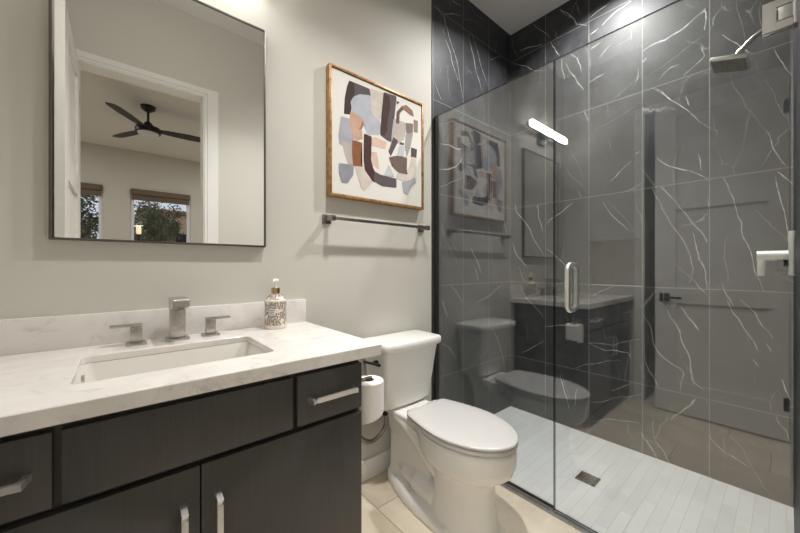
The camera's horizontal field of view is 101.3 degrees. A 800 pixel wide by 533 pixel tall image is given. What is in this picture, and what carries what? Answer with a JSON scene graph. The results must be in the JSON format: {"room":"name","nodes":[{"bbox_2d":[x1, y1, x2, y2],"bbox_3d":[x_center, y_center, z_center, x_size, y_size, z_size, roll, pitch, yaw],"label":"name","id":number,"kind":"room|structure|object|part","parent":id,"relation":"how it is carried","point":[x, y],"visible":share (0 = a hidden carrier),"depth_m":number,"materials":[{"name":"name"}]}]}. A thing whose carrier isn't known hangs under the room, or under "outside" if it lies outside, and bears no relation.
{"room":"bathroom","nodes":[
{"label":"bathroom","id":0,"kind":"room"},
{"bbox_2d":[0,0,430,460],"bbox_3d":[-0.590,-0.378,1.512,1.986,3.060,0.120,0,0,-40],"label":"wall","id":1,"kind":"structure","parent":0,"point":[358,279],"depth_m":1.49,"materials":[{"name":"grey paint"}]},
{"bbox_2d":[0,299,305,355],"bbox_3d":[-0.828,0.205,1.219,1.002,0.104,0.020,0,0,-40],"label":"backsplash","id":2,"kind":"structure","parent":1,"relation":"attached to","point":[45,333],"depth_m":1.09,"materials":[{"name":"stone"}]},
{"bbox_2d":[48,0,265,246],"bbox_3d":[-0.830,-0.549,1.213,0.643,0.932,0.026,0,0,-40],"label":"wall mirror","id":3,"kind":"object","parent":1,"relation":"attached to","point":[157,108],"visible":1,"depth_m":1.17,"materials":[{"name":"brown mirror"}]},
{"bbox_2d":[326,62,423,210],"bbox_3d":[-0.110,-0.670,1.815,0.641,0.647,0.037,0,0,-40],"label":"framed art","id":4,"kind":"object","parent":1,"relation":"attached to","point":[375,132],"visible":1,"depth_m":1.77,"materials":[{"name":"multicoloured paper"}]},
{"bbox_2d":[362,449,389,482],"bbox_3d":[-0.143,1.098,1.804,0.915,0.108,0.014,0,0,-40],"label":"baseboard","id":5,"kind":"structure","parent":1,"relation":"attached to","point":[379,463],"depth_m":1.80,"materials":[{"name":"white paint"}]},
{"bbox_2d":[322,214,429,232],"bbox_3d":[-0.096,-0.234,1.804,0.689,0.046,0.075,0,0,-40],"label":"towel bar","id":6,"kind":"object","parent":1,"relation":"attached to","point":[326,219],"visible":1,"depth_m":1.71,"materials":[{"name":"silver metal"}]},
{"bbox_3d":[-0.341,-0.234,1.596,0.046,0.046,0.075,0,0,-40],"label":"post","id":7,"kind":"part","parent":6,"relation":"part of","materials":[{"name":"silver metal"}]},
{"bbox_3d":[0.149,-0.234,2.011,0.046,0.046,0.075,0,0,-40],"label":"post","id":8,"kind":"part","parent":6,"relation":"part of","materials":[{"name":"silver metal"}]},
{"bbox_2d":[431,0,431,400],"bbox_3d":[0.205,-0.378,2.106,0.005,3.060,0.004,0,0,-40],"label":"trim","id":9,"kind":"structure","parent":1,"relation":"attached to","point":[431,0],"depth_m":2.11,"materials":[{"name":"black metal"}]},
{"bbox_2d":[499,484,594,532],"bbox_3d":[0.704,1.190,1.550,0.050,0.084,1.496,0,0,-40],"label":"trim","id":10,"kind":"structure","parent":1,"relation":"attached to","point":[556,514],"depth_m":1.51,"materials":[{"name":"silver metal"}]},
{"bbox_2d":[434,60,554,511],"bbox_3d":[0.476,0.089,1.834,0.024,2.119,0.769,0,0,-40],"label":"screen","id":11,"kind":"object","parent":10,"relation":"on","point":[510,484],"visible":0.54,"depth_m":2.10,"materials":[{"name":"clear glass"}]},
{"bbox_2d":[264,324,286,329],"bbox_3d":[-0.521,0.249,1.374,0.087,0.016,0.087,0,0,-40],"label":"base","id":12,"kind":"object","parent":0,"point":[267,326],"depth_m":1.34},
{"bbox_2d":[432,0,510,413],"bbox_3d":[0.520,-0.378,2.454,0.926,3.060,0.120,0,0,-40],"label":"tiled wall","id":13,"kind":"structure","parent":0,"point":[471,53],"depth_m":2.40,"materials":[{"name":"stone"}]},
{"bbox_2d":[469,0,568,34],"bbox_3d":[0.831,-1.958,-0.980,5.440,0.100,5.770,0,0,-40],"label":"ceiling","id":14,"kind":"structure","parent":0,"point":[511,16],"depth_m":2.44,"materials":[{"name":"white paint"}]},
{"bbox_2d":[362,406,793,532],"bbox_3d":[0.831,1.192,-0.980,5.440,0.080,5.770,0,0,-40],"label":"floor","id":15,"kind":"structure","parent":0,"point":[636,492],"depth_m":1.64,"materials":[{"name":"tile"}]},
{"bbox_2d":[0,360,361,532],"bbox_3d":[-0.647,0.724,0.984,0.914,0.857,0.608,0,0,-40],"label":"vanity cabinet","id":16,"kind":"object","parent":15,"relation":"on","point":[283,454],"visible":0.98,"depth_m":0.79,"materials":[{"name":"brown wood"}]},
{"bbox_3d":[-0.728,0.387,0.540,0.160,0.013,0.035,0,0,-40],"label":"handle","id":17,"kind":"part","parent":16,"relation":"part of","materials":[{"name":"silver metal"}]},
{"bbox_3d":[-0.746,0.386,0.560,0.211,0.144,0.020,0,0,-40],"label":"drawer","id":18,"kind":"part","parent":16,"relation":"part of","materials":[{"name":"brown wood"}]},
{"bbox_3d":[-0.654,0.754,0.639,0.454,0.565,0.020,0,0,-40],"label":"door","id":19,"kind":"part","parent":16,"relation":"part of","materials":[{"name":"brown wood"}]},
{"bbox_3d":[-0.488,0.625,0.743,0.013,0.153,0.035,0,0,-40],"label":"handle","id":20,"kind":"part","parent":16,"relation":"part of","materials":[{"name":"silver metal"}]},
{"bbox_2d":[0,321,380,436],"bbox_3d":[-0.639,0.276,0.997,1.002,0.037,0.603,0,0,-40],"label":"countertop","id":21,"kind":"structure","parent":16,"relation":"on","point":[38,390],"depth_m":0.82,"materials":[{"name":"stone"}]},
{"bbox_2d":[109,297,229,346],"bbox_3d":[-0.766,0.183,1.127,0.348,0.148,0.142,0,0,-40],"label":"faucet","id":22,"kind":"object","parent":21,"relation":"on","point":[177,305],"visible":1,"depth_m":1.13,"materials":[{"name":"silver metal"}]},
{"bbox_3d":[-0.893,0.193,1.070,0.082,0.008,0.026,0,0,-40],"label":"lever","id":23,"kind":"part","parent":22,"relation":"part of","materials":[{"name":"silver metal"}]},
{"bbox_3d":[-0.874,0.227,1.086,0.054,0.060,0.054,0,0,-40],"label":"handle","id":24,"kind":"part","parent":22,"relation":"part of","materials":[{"name":"silver metal"}]},
{"bbox_3d":[-0.788,0.253,1.160,0.069,0.008,0.064,0,0,-40],"label":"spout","id":25,"kind":"part","parent":22,"relation":"part of","materials":[{"name":"silver metal"}]},
{"bbox_3d":[-0.760,0.180,1.127,0.046,0.142,0.132,0,0,-40],"label":"spout","id":26,"kind":"part","parent":22,"relation":"part of","materials":[{"name":"silver metal"}]},
{"bbox_2d":[175,301,187,305],"bbox_3d":[-0.717,0.121,1.076,0.037,0.013,0.002,0,0,-40],"label":"outlet","id":27,"kind":"object","parent":22,"relation":"attached to","point":[177,303],"depth_m":1.08,"materials":[{"name":"silver metal"}]},
{"bbox_3d":[-0.709,0.227,1.226,0.054,0.060,0.054,0,0,-40],"label":"handle","id":28,"kind":"part","parent":22,"relation":"part of","materials":[{"name":"silver metal"}]},
{"bbox_3d":[-0.690,0.193,1.243,0.082,0.008,0.026,0,0,-40],"label":"lever","id":29,"kind":"part","parent":22,"relation":"part of","materials":[{"name":"silver metal"}]},
{"bbox_2d":[74,342,266,383],"bbox_3d":[-0.641,0.350,0.965,0.468,0.144,0.317,0,0,-40],"label":"sink","id":30,"kind":"object","parent":21,"relation":"in","point":[108,369],"visible":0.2,"depth_m":1.05,"materials":[{"name":"ceramic"}]},
{"bbox_2d":[264,279,286,329],"bbox_3d":[-0.521,0.154,1.374,0.087,0.206,0.087,0,0,-40],"label":"soap dispenser","id":31,"kind":"object","parent":21,"relation":"on","point":[275,304],"visible":1,"depth_m":1.34,"materials":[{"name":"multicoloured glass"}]},
{"bbox_2d":[264,293,286,325],"bbox_3d":[-0.521,0.175,1.374,0.086,0.132,0.086,0,0,-40],"label":"bottle","id":32,"kind":"object","parent":31,"relation":"on","point":[275,305],"depth_m":1.34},
{"bbox_3d":[-0.434,0.624,0.789,0.013,0.156,0.035,0,0,-40],"label":"handle","id":33,"kind":"part","parent":16,"relation":"part of","materials":[{"name":"silver metal"}]},
{"bbox_3d":[-0.305,0.754,0.934,0.454,0.565,0.020,0,0,-40],"label":"door","id":34,"kind":"part","parent":16,"relation":"part of","materials":[{"name":"brown wood"}]},
{"bbox_3d":[-0.215,0.386,1.011,0.218,0.144,0.020,0,0,-40],"label":"drawer","id":35,"kind":"part","parent":16,"relation":"part of","materials":[{"name":"brown wood"}]},
{"bbox_3d":[-0.197,0.387,0.990,0.164,0.013,0.035,0,0,-40],"label":"handle","id":36,"kind":"part","parent":16,"relation":"part of","materials":[{"name":"silver metal"}]},
{"bbox_2d":[362,374,371,380],"bbox_3d":[-0.135,0.453,1.152,0.087,0.147,0.040,0,0,-40],"label":"toilet paper holder","id":37,"kind":"object","parent":16,"relation":"attached to","point":[366,377],"visible":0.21,"depth_m":1.16,"materials":[{"name":"silver metal"}]},
{"bbox_2d":[358,375,383,424],"bbox_3d":[-0.112,0.476,1.170,0.108,0.144,0.108,0,0,-40],"label":"toilet paper","id":38,"kind":"object","parent":37,"relation":"on","point":[372,408],"visible":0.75,"depth_m":1.12,"materials":[{"name":"paper"}]},
{"bbox_2d":[363,330,518,532],"bbox_3d":[0.187,0.765,1.571,0.414,0.773,0.770,0,0,-40],"label":"toilet","id":39,"kind":"object","parent":15,"relation":"on","point":[448,458],"visible":0.98,"depth_m":1.49,"materials":[{"name":"ceramic"}]},
{"bbox_3d":[-0.135,0.487,1.659,0.036,0.029,0.136,0,0,-40],"label":"flush lever","id":40,"kind":"part","parent":39,"relation":"part of","materials":[{"name":"black metal"}]},
{"bbox_2d":[362,411,387,443],"bbox_3d":[-0.166,0.831,1.715,0.232,0.186,0.079,0,0,-33],"label":"supply hose","id":41,"kind":"object","parent":39,"relation":"attached to","point":[385,414],"visible":0.61,"depth_m":1.73,"materials":[{"name":"silver metal"}]},
{"bbox_3d":[0.013,0.578,1.782,0.372,0.316,0.209,0,0,-40],"label":"tank","id":42,"kind":"part","parent":39,"relation":"part of","materials":[{"name":"ceramic"}]},
{"bbox_3d":[0.018,0.402,1.776,0.404,0.045,0.238,0,0,-40],"label":"tank lid","id":43,"kind":"part","parent":39,"relation":"part of","materials":[{"name":"ceramic"}]},
{"bbox_3d":[0.205,0.945,1.575,0.347,0.414,0.740,0,0,-40],"label":"bowl","id":44,"kind":"part","parent":39,"relation":"part of","materials":[{"name":"ceramic"}]},
{"bbox_3d":[0.287,0.728,1.478,0.354,0.022,0.495,0,0,-40],"label":"seat","id":45,"kind":"part","parent":39,"relation":"part of","materials":[{"name":"plastic"}]},
{"bbox_3d":[0.287,0.708,1.478,0.358,0.020,0.498,0,0,-40],"label":"lid","id":46,"kind":"part","parent":39,"relation":"part of","materials":[{"name":"plastic"}]},
{"bbox_2d":[575,471,600,486],"bbox_3d":[1.019,1.153,1.779,0.098,0.006,0.098,0,0,-40],"label":"shower drain","id":47,"kind":"object","parent":15,"relation":"in","point":[587,478],"visible":1,"depth_m":1.78,"materials":[{"name":"silver metal"}]},
{"bbox_2d":[511,0,793,507],"bbox_3d":[1.453,-0.373,2.186,0.150,3.070,1.736,0,0,-40],"label":"wall","id":48,"kind":"structure","parent":0,"point":[672,173],"depth_m":1.95,"materials":[{"name":"stone"}]},
{"bbox_2d":[794,0,799,532],"bbox_3d":[1.424,-0.378,1.101,1.297,3.060,0.120,0,0,-40],"label":"wall","id":49,"kind":"structure","parent":0,"point":[797,29],"depth_m":0.99,"materials":[{"name":"stone"}]},
{"bbox_2d":[554,0,797,532],"bbox_3d":[0.961,0.084,1.262,0.115,2.108,0.724,0,0,-40],"label":"shower door","id":50,"kind":"structure","parent":49,"relation":"attached to","point":[787,10],"depth_m":1.34,"materials":[{"name":"clear glass"}]},
{"bbox_3d":[0.776,0.094,1.480,0.115,0.227,0.024,0,0,-40],"label":"handle","id":51,"kind":"part","parent":50,"relation":"part of","materials":[{"name":"silver metal"}]},
{"bbox_3d":[0.958,0.084,1.265,0.010,2.108,0.716,0,0,-40],"label":"pane","id":52,"kind":"part","parent":50,"relation":"part of","materials":[{"name":"clear glass"}]},
{"bbox_2d":[709,19,793,73],"bbox_3d":[1.462,-0.927,1.368,0.140,0.158,0.237,0,0,-40],"label":"showerhead","id":53,"kind":"object","parent":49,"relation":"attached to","point":[735,62],"visible":0.86,"depth_m":1.39,"materials":[{"name":"silver metal"}]},
{"bbox_3d":[1.421,-0.865,1.416,0.130,0.035,0.104,0,0,-40],"label":"spray plate","id":54,"kind":"part","parent":53,"relation":"part of","materials":[{"name":"silver metal"}]},
{"bbox_3d":[1.477,-0.936,1.351,0.030,0.100,0.176,0,0,-40],"label":"arm","id":55,"kind":"part","parent":53,"relation":"part of","materials":[{"name":"silver metal"}]},
{"bbox_2d":[757,231,794,275],"bbox_3d":[1.506,-0.047,1.316,0.170,0.174,0.101,0,0,-40],"label":"shower valve","id":56,"kind":"object","parent":49,"relation":"attached to","point":[785,259],"visible":1,"depth_m":1.29,"materials":[{"name":"silver metal"}]},
{"bbox_3d":[1.482,0.005,1.345,0.030,0.070,0.024,0,0,-40],"label":"lever","id":57,"kind":"part","parent":56,"relation":"part of","materials":[{"name":"silver metal"}]},
{"bbox_3d":[1.501,-0.043,1.322,0.043,0.043,0.086,0,0,-40],"label":"handle","id":58,"kind":"part","parent":56,"relation":"part of","materials":[{"name":"silver metal"}]},
{"bbox_3d":[1.533,-0.050,1.284,0.170,0.168,0.017,0,0,-40],"label":"plate","id":59,"kind":"part","parent":56,"relation":"part of","materials":[{"name":"silver metal"}]}
]}

